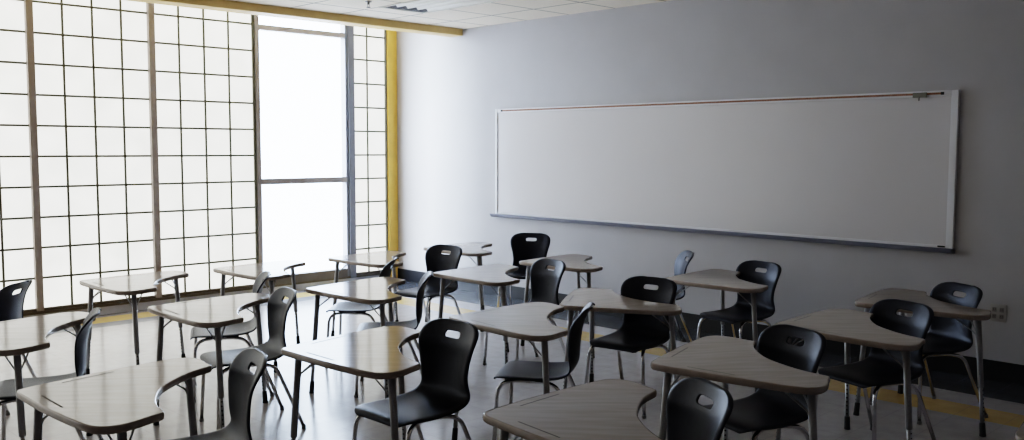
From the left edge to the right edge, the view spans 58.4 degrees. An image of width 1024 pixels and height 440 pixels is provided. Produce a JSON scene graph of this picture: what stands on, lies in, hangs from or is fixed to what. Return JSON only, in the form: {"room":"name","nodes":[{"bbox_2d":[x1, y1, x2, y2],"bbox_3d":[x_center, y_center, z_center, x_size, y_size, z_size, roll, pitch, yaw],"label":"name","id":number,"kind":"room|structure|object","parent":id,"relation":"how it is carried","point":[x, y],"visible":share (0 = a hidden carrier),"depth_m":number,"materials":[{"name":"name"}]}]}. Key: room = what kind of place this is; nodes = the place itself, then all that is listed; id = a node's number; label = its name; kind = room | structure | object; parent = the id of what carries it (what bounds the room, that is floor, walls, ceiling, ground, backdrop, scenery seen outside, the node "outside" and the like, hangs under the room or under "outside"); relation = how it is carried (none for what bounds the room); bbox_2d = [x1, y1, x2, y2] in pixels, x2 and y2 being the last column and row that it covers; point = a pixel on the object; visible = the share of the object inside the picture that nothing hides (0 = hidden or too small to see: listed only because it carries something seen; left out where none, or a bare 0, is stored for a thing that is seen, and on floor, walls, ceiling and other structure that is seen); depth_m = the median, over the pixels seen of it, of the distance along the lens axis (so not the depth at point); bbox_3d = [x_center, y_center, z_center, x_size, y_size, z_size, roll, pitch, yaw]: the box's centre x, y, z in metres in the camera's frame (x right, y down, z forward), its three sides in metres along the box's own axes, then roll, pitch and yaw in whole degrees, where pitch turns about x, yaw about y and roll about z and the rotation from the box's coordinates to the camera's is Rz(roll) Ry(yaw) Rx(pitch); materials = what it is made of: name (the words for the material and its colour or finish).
{"room":"classroom","nodes":[
{"label":"classroom","id":0,"kind":"room"},
{"bbox_2d":[23,275,378,317],"bbox_3d":[-5.539,1.039,8.533,10.750,0.088,0.120,-4,6,-44],"label":"trim","id":1,"kind":"structure","parent":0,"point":[299,287],"depth_m":10.27,"materials":[{"name":"paint"}]},
{"bbox_2d":[251,15,356,285],"bbox_3d":[-2.541,-0.973,11.262,1.401,3.512,0.115,-4,6,-44],"label":"window","id":2,"kind":"structure","parent":1,"relation":"on","point":[346,35],"depth_m":11.54,"materials":[{"name":"grey metal"}]},
{"bbox_2d":[23,270,379,315],"bbox_3d":[-5.513,0.969,8.500,10.750,0.057,0.095,-4,6,-44],"label":"trim","id":3,"kind":"structure","parent":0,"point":[62,308],"depth_m":10.07,"materials":[{"name":"brown metal"}]},
{"bbox_2d":[354,26,385,271],"bbox_3d":[-1.864,-1.050,11.931,0.525,3.460,0.040,-4,6,-44],"label":"window","id":4,"kind":"structure","parent":3,"relation":"on","point":[369,61],"depth_m":11.93,"materials":[{"name":"grey glass"}]},
{"bbox_2d":[230,0,670,28],"bbox_3d":[-1.046,-1.796,3.821,10.900,0.100,9.848,-4,6,-44],"label":"ceiling","id":5,"kind":"structure","parent":0,"point":[507,11],"depth_m":9.51,"materials":[{"name":"tile"}]},
{"bbox_2d":[379,0,504,13],"bbox_3d":[-0.712,-2.209,9.161,0.588,0.101,1.263,-4,6,-44],"label":"ceiling light","id":6,"kind":"object","parent":5,"relation":"attached to","point":[418,6],"visible":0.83,"depth_m":9.35,"materials":[{"name":"white plastic"}]},
{"bbox_2d":[0,281,1023,439],"bbox_3d":[-1.568,1.451,4.603,10.900,0.100,11.320,-4,6,-44],"label":"floor","id":7,"kind":"structure","parent":0,"point":[328,413],"depth_m":6.73,"materials":[{"name":"tile"}]},
{"bbox_2d":[0,279,35,415],"bbox_3d":[-3.581,0.841,6.237,0.562,0.852,0.499,0,4,0],"label":"chair","id":8,"kind":"object","parent":7,"relation":"on","point":[11,306],"visible":0.7,"depth_m":6.19,"materials":[{"name":"black plastic"}]},
{"bbox_2d":[0,311,95,439],"bbox_3d":[-2.593,0.980,5.091,0.824,0.762,0.868,3,5,34],"label":"student desk","id":9,"kind":"object","parent":7,"relation":"on","point":[27,335],"visible":0.77,"depth_m":4.90,"materials":[{"name":"laminate"}]},
{"bbox_2d":[0,307,103,439],"bbox_3d":[-2.558,0.936,5.052,0.562,0.852,0.499,-2,5,-20],"label":"chair","id":10,"kind":"object","parent":7,"relation":"on","point":[7,387],"visible":0.71,"depth_m":5.02,"materials":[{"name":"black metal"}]},
{"bbox_2d":[16,358,211,439],"bbox_3d":[-1.519,1.078,3.867,0.823,0.762,0.870,4,6,37],"label":"student desk","id":11,"kind":"object","parent":7,"relation":"on","point":[119,401],"visible":1,"depth_m":3.75,"materials":[{"name":"laminate"}]},
{"bbox_2d":[79,270,188,374],"bbox_3d":[-2.725,0.833,6.956,0.838,0.762,0.848,4,6,42],"label":"student desk","id":12,"kind":"object","parent":7,"relation":"on","point":[133,285],"visible":0.86,"depth_m":6.85,"materials":[{"name":"laminate"}]},
{"bbox_2d":[147,293,269,428],"bbox_3d":[-1.762,0.925,5.817,0.835,0.762,0.851,4,6,42],"label":"student desk","id":13,"kind":"object","parent":7,"relation":"on","point":[216,313],"visible":0.9,"depth_m":5.67,"materials":[{"name":"laminate"}]},
{"bbox_2d":[169,348,267,439],"bbox_3d":[-1.347,1.023,3.981,0.562,0.852,0.499,-2,5,-29],"label":"chair","id":14,"kind":"object","parent":7,"relation":"on","point":[242,382],"visible":1,"depth_m":4.13,"materials":[{"name":"black plastic"}]},
{"bbox_2d":[190,271,273,402],"bbox_3d":[-2.024,0.814,6.620,0.562,0.852,0.499,-1,5,-18],"label":"chair","id":15,"kind":"object","parent":7,"relation":"on","point":[233,331],"visible":0.73,"depth_m":6.51,"materials":[{"name":"black plastic"}]},
{"bbox_2d":[199,287,305,429],"bbox_3d":[-1.651,0.879,5.807,0.562,0.852,0.499,-2,5,-30],"label":"chair","id":16,"kind":"object","parent":7,"relation":"on","point":[277,310],"visible":0.74,"depth_m":5.88,"materials":[{"name":"black plastic"}]},
{"bbox_2d":[213,260,305,372],"bbox_3d":[-1.950,0.779,7.670,0.843,0.762,0.842,4,6,42],"label":"student desk","id":17,"kind":"object","parent":7,"relation":"on","point":[277,269],"visible":0.77,"depth_m":7.61,"materials":[{"name":"paint"}]},
{"bbox_2d":[281,326,420,439],"bbox_3d":[-0.628,1.018,4.662,0.825,0.762,0.866,4,6,37],"label":"student desk","id":18,"kind":"object","parent":7,"relation":"on","point":[374,353],"visible":0.93,"depth_m":4.51,"materials":[{"name":"laminate"}]},
{"bbox_2d":[306,277,405,398],"bbox_3d":[-0.948,0.864,6.621,0.823,0.762,0.870,4,6,37],"label":"student desk","id":19,"kind":"object","parent":7,"relation":"on","point":[378,290],"visible":0.77,"depth_m":6.49,"materials":[{"name":"paint"}]},
{"bbox_2d":[326,257,398,337],"bbox_3d":[-1.222,0.740,7.594,0.562,0.852,0.499,0,4,3],"label":"chair","id":20,"kind":"object","parent":7,"relation":"on","point":[346,307],"visible":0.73,"depth_m":7.46,"materials":[{"name":"black plastic"}]},
{"bbox_2d":[328,251,405,336],"bbox_3d":[-1.155,0.720,8.448,0.823,0.762,0.870,4,6,37],"label":"student desk","id":21,"kind":"object","parent":7,"relation":"on","point":[379,259],"visible":0.7,"depth_m":8.38,"materials":[{"name":"laminate"}]},
{"bbox_2d":[354,271,433,397],"bbox_3d":[-0.853,0.811,6.703,0.562,0.852,0.499,0,4,-4],"label":"chair","id":22,"kind":"object","parent":7,"relation":"on","point":[414,323],"visible":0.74,"depth_m":6.63,"materials":[{"name":"black plastic"}]},
{"bbox_2d":[352,318,478,439],"bbox_3d":[-0.470,0.970,4.683,0.499,0.852,0.562,5,6,44],"label":"chair","id":23,"kind":"object","parent":7,"relation":"on","point":[442,391],"visible":0.94,"depth_m":4.75,"materials":[{"name":"black plastic"}]},
{"bbox_2d":[393,244,461,321],"bbox_3d":[-0.754,0.675,8.440,0.499,0.852,0.562,3,6,36],"label":"chair","id":24,"kind":"object","parent":7,"relation":"on","point":[435,261],"visible":0.74,"depth_m":8.54,"materials":[{"name":"black plastic"}]},
{"bbox_2d":[423,242,491,331],"bbox_3d":[-0.366,0.655,9.298,0.835,0.762,0.851,4,6,43],"label":"student desk","id":25,"kind":"object","parent":7,"relation":"on","point":[470,249],"visible":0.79,"depth_m":9.06,"materials":[{"name":"laminate"}]},
{"bbox_2d":[433,264,519,379],"bbox_3d":[-0.108,0.803,7.421,0.834,0.762,0.853,4,6,43],"label":"student desk","id":26,"kind":"object","parent":7,"relation":"on","point":[491,275],"visible":0.77,"depth_m":7.27,"materials":[{"name":"paint"}]},
{"bbox_2d":[449,302,567,439],"bbox_3d":[-0.029,0.956,5.476,0.697,0.762,1.099,0,4,2],"label":"student desk","id":27,"kind":"object","parent":7,"relation":"on","point":[529,321],"visible":0.77,"depth_m":5.28,"materials":[{"name":"laminate"}]},
{"bbox_2d":[497,233,549,306],"bbox_3d":[0.145,0.583,9.645,0.499,0.852,0.562,1,5,16],"label":"chair","id":28,"kind":"object","parent":7,"relation":"on","point":[522,249],"visible":0.62,"depth_m":9.82,"materials":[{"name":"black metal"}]},
{"bbox_2d":[483,258,565,364],"bbox_3d":[0.129,0.759,7.393,0.562,0.852,0.499,-3,5,-34],"label":"chair","id":29,"kind":"object","parent":7,"relation":"on","point":[545,283],"visible":0.43,"depth_m":7.49,"materials":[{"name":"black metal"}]},
{"bbox_2d":[492,302,594,439],"bbox_3d":[0.201,0.914,5.415,0.562,0.852,0.499,1,5,12],"label":"chair","id":30,"kind":"object","parent":7,"relation":"on","point":[516,371],"visible":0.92,"depth_m":5.29,"materials":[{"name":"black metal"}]},
{"bbox_2d":[519,254,602,357],"bbox_3d":[0.594,0.745,8.187,0.840,0.762,0.845,4,6,43],"label":"student desk","id":31,"kind":"object","parent":7,"relation":"on","point":[577,263],"visible":0.63,"depth_m":8.12,"materials":[{"name":"laminate"}]},
{"bbox_2d":[483,379,662,439],"bbox_3d":[0.419,1.113,3.476,0.842,0.762,0.844,-4,6,-42],"label":"student desk","id":32,"kind":"object","parent":7,"relation":"on","point":[607,409],"visible":1,"depth_m":3.46,"materials":[{"name":"laminate"}]},
{"bbox_2d":[559,288,681,388],"bbox_3d":[0.623,0.912,6.291,0.697,0.725,1.099,-2,5,-29],"label":"student desk","id":33,"kind":"object","parent":7,"relation":"on","point":[605,300],"visible":0.73,"depth_m":6.13,"materials":[{"name":"paint"}]},
{"bbox_2d":[584,276,677,418],"bbox_3d":[0.843,0.844,6.324,0.499,0.852,0.562,4,6,37],"label":"chair","id":34,"kind":"object","parent":7,"relation":"on","point":[638,332],"visible":0.84,"depth_m":6.40,"materials":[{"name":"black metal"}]},
{"bbox_2d":[635,250,693,352],"bbox_3d":[1.322,0.703,8.137,0.562,0.852,0.499,0,4,-2],"label":"chair","id":35,"kind":"object","parent":7,"relation":"on","point":[680,267],"visible":0.41,"depth_m":8.18,"materials":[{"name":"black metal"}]},
{"bbox_2d":[666,377,733,439],"bbox_3d":[0.531,1.065,3.502,0.562,0.852,0.499,-1,5,-17],"label":"chair","id":36,"kind":"object","parent":7,"relation":"on","point":[686,419],"visible":1,"depth_m":3.59,"materials":[{"name":"black plastic"}]},
{"bbox_2d":[667,269,767,391],"bbox_3d":[1.704,0.830,7.125,0.835,0.762,0.851,4,6,43],"label":"student desk","id":37,"kind":"object","parent":7,"relation":"on","point":[723,280],"visible":0.69,"depth_m":6.92,"materials":[{"name":"paint"}]},
{"bbox_2d":[697,260,780,338],"bbox_3d":[1.823,0.771,7.293,0.562,0.852,0.499,-3,5,-35],"label":"chair","id":38,"kind":"object","parent":7,"relation":"on","point":[741,311],"visible":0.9,"depth_m":7.32,"materials":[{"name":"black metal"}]},
{"bbox_2d":[650,336,829,439],"bbox_3d":[1.169,1.041,4.418,0.825,0.762,0.866,3,5,32],"label":"student desk","id":39,"kind":"object","parent":7,"relation":"on","point":[727,360],"visible":0.95,"depth_m":4.22,"materials":[{"name":"laminate"}]},
{"bbox_2d":[703,324,826,439],"bbox_3d":[1.242,0.982,4.580,0.562,0.852,0.499,-2,5,-28],"label":"chair","id":40,"kind":"object","parent":7,"relation":"on","point":[761,411],"visible":0.66,"depth_m":4.61,"materials":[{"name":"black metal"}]},
{"bbox_2d":[774,308,924,439],"bbox_3d":[1.847,0.977,5.259,0.697,0.762,1.099,0,4,2],"label":"student desk","id":41,"kind":"object","parent":7,"relation":"on","point":[848,326],"visible":0.79,"depth_m":5.06,"materials":[{"name":"laminate"}]},
{"bbox_2d":[816,299,935,439],"bbox_3d":[2.143,0.920,5.398,0.562,0.852,0.499,-2,5,-27],"label":"chair","id":42,"kind":"object","parent":7,"relation":"on","point":[879,369],"visible":0.86,"depth_m":5.40,"materials":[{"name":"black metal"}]},
{"bbox_2d":[853,288,990,436],"bbox_3d":[2.781,0.913,6.104,0.824,0.762,0.868,4,6,37],"label":"student desk","id":43,"kind":"object","parent":7,"relation":"on","point":[940,308],"visible":0.74,"depth_m":5.81,"materials":[{"name":"laminate"}]},
{"bbox_2d":[869,282,987,424],"bbox_3d":[2.804,0.862,6.154,0.562,0.852,0.499,-1,5,-16],"label":"chair","id":44,"kind":"object","parent":7,"relation":"on","point":[946,336],"visible":0.57,"depth_m":6.15,"materials":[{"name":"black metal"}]},
{"bbox_2d":[1014,422,1023,439],"bbox_3d":[2.296,1.135,3.261,0.838,0.762,0.848,4,6,42],"label":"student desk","id":45,"kind":"object","parent":7,"relation":"on","point":[1019,435],"visible":1,"depth_m":3.24,"materials":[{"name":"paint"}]},
{"bbox_2d":[397,0,1023,364],"bbox_3d":[2.384,-0.736,8.309,0.150,3.900,11.320,-4,6,-44],"label":"wall","id":46,"kind":"structure","parent":0,"point":[450,90],"depth_m":8.50,"materials":[{"name":"paint"}]},
{"bbox_2d":[0,0,34,309],"bbox_3d":[-5.198,-0.803,8.677,1.174,3.460,0.040,-4,6,-44],"label":"window","id":47,"kind":"structure","parent":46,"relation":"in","point":[16,234],"depth_m":8.98,"materials":[{"name":"grey glass"}]},
{"bbox_2d":[24,0,43,310],"bbox_3d":[-4.755,-0.824,9.092,0.066,3.480,0.105,-4,6,-44],"label":"trim","id":48,"kind":"structure","parent":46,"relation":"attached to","point":[28,4],"depth_m":9.07,"materials":[{"name":"metal"}]},
{"bbox_2d":[33,0,153,306],"bbox_3d":[-4.332,-0.867,9.522,1.169,3.460,0.040,-4,6,-44],"label":"window","id":49,"kind":"structure","parent":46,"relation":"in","point":[91,58],"depth_m":9.49,"materials":[{"name":"grey glass"}]},
{"bbox_2d":[146,3,161,297],"bbox_3d":[-3.891,-0.888,9.935,0.066,3.480,0.105,-4,6,-44],"label":"trim","id":50,"kind":"structure","parent":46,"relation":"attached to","point":[150,18],"depth_m":9.90,"materials":[{"name":"metal"}]},
{"bbox_2d":[154,4,255,293],"bbox_3d":[-3.462,-0.931,10.372,1.187,3.460,0.040,-4,6,-44],"label":"window","id":51,"kind":"structure","parent":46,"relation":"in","point":[204,57],"depth_m":10.36,"materials":[{"name":"grey glass"}]},
{"bbox_2d":[126,0,462,36],"bbox_3d":[-4.568,-2.206,7.398,10.898,0.500,0.222,-4,6,-44],"label":"trim","id":52,"kind":"structure","parent":46,"relation":"attached to","point":[216,5],"depth_m":9.68,"materials":[{"name":"yellow paint"}]},
{"bbox_2d":[384,30,387,250],"bbox_3d":[-1.678,-1.043,12.112,0.018,3.500,0.082,-4,6,-44],"label":"trim","id":53,"kind":"structure","parent":46,"relation":"attached to","point":[385,33],"depth_m":12.08,"materials":[{"name":"metal"}]},
{"bbox_2d":[386,30,397,277],"bbox_3d":[-1.607,-1.007,12.162,0.149,3.620,0.095,-4,6,-44],"label":"trim","id":54,"kind":"structure","parent":46,"relation":"attached to","point":[391,35],"depth_m":12.12,"materials":[{"name":"yellow paint"}]},
{"bbox_2d":[398,268,1023,384],"bbox_3d":[2.363,1.041,8.347,0.013,0.152,11.200,-4,6,-44],"label":"baseboard","id":55,"kind":"structure","parent":46,"relation":"attached to","point":[1006,372],"depth_m":7.96,"materials":[{"name":"plastic"}]},
{"bbox_2d":[490,90,959,253],"bbox_3d":[1.601,-0.519,8.954,0.091,1.270,5.240,-4,6,-44],"label":"whiteboard","id":56,"kind":"object","parent":46,"relation":"attached to","point":[878,170],"visible":1,"depth_m":8.40,"materials":[{"name":"plastic"}]},
{"bbox_2d":[490,213,954,253],"bbox_3d":[1.599,0.092,9.002,0.091,0.044,5.240,-4,6,-44],"label":"marker tray","id":57,"kind":"object","parent":56,"relation":"on","point":[679,227],"depth_m":8.45,"materials":[{"name":"metal"}]},
{"bbox_2d":[913,92,926,100],"bbox_3d":[3.221,-0.974,7.251,0.032,0.066,0.110,-4,6,-44],"label":"hook","id":58,"kind":"object","parent":56,"relation":"hanging from","point":[915,95],"visible":1,"depth_m":7.25,"materials":[{"name":"metal"}]},
{"bbox_2d":[990,303,1006,322],"bbox_3d":[3.692,0.707,6.962,0.010,0.136,0.116,-4,6,-44],"label":"wall outlet","id":59,"kind":"object","parent":46,"relation":"attached to","point":[998,311],"visible":1,"depth_m":6.96,"materials":[{"name":"plastic"}]},
{"label":"outside","id":60,"kind":"structure","parent":0,"visible":0},
{"bbox_2d":[262,188,342,273],"bbox_3d":[-13.899,0.407,21.387,45.000,0.100,29.800,-4,6,-44],"label":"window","id":61,"kind":"structure","parent":60,"point":[304,225],"depth_m":24.02,"materials":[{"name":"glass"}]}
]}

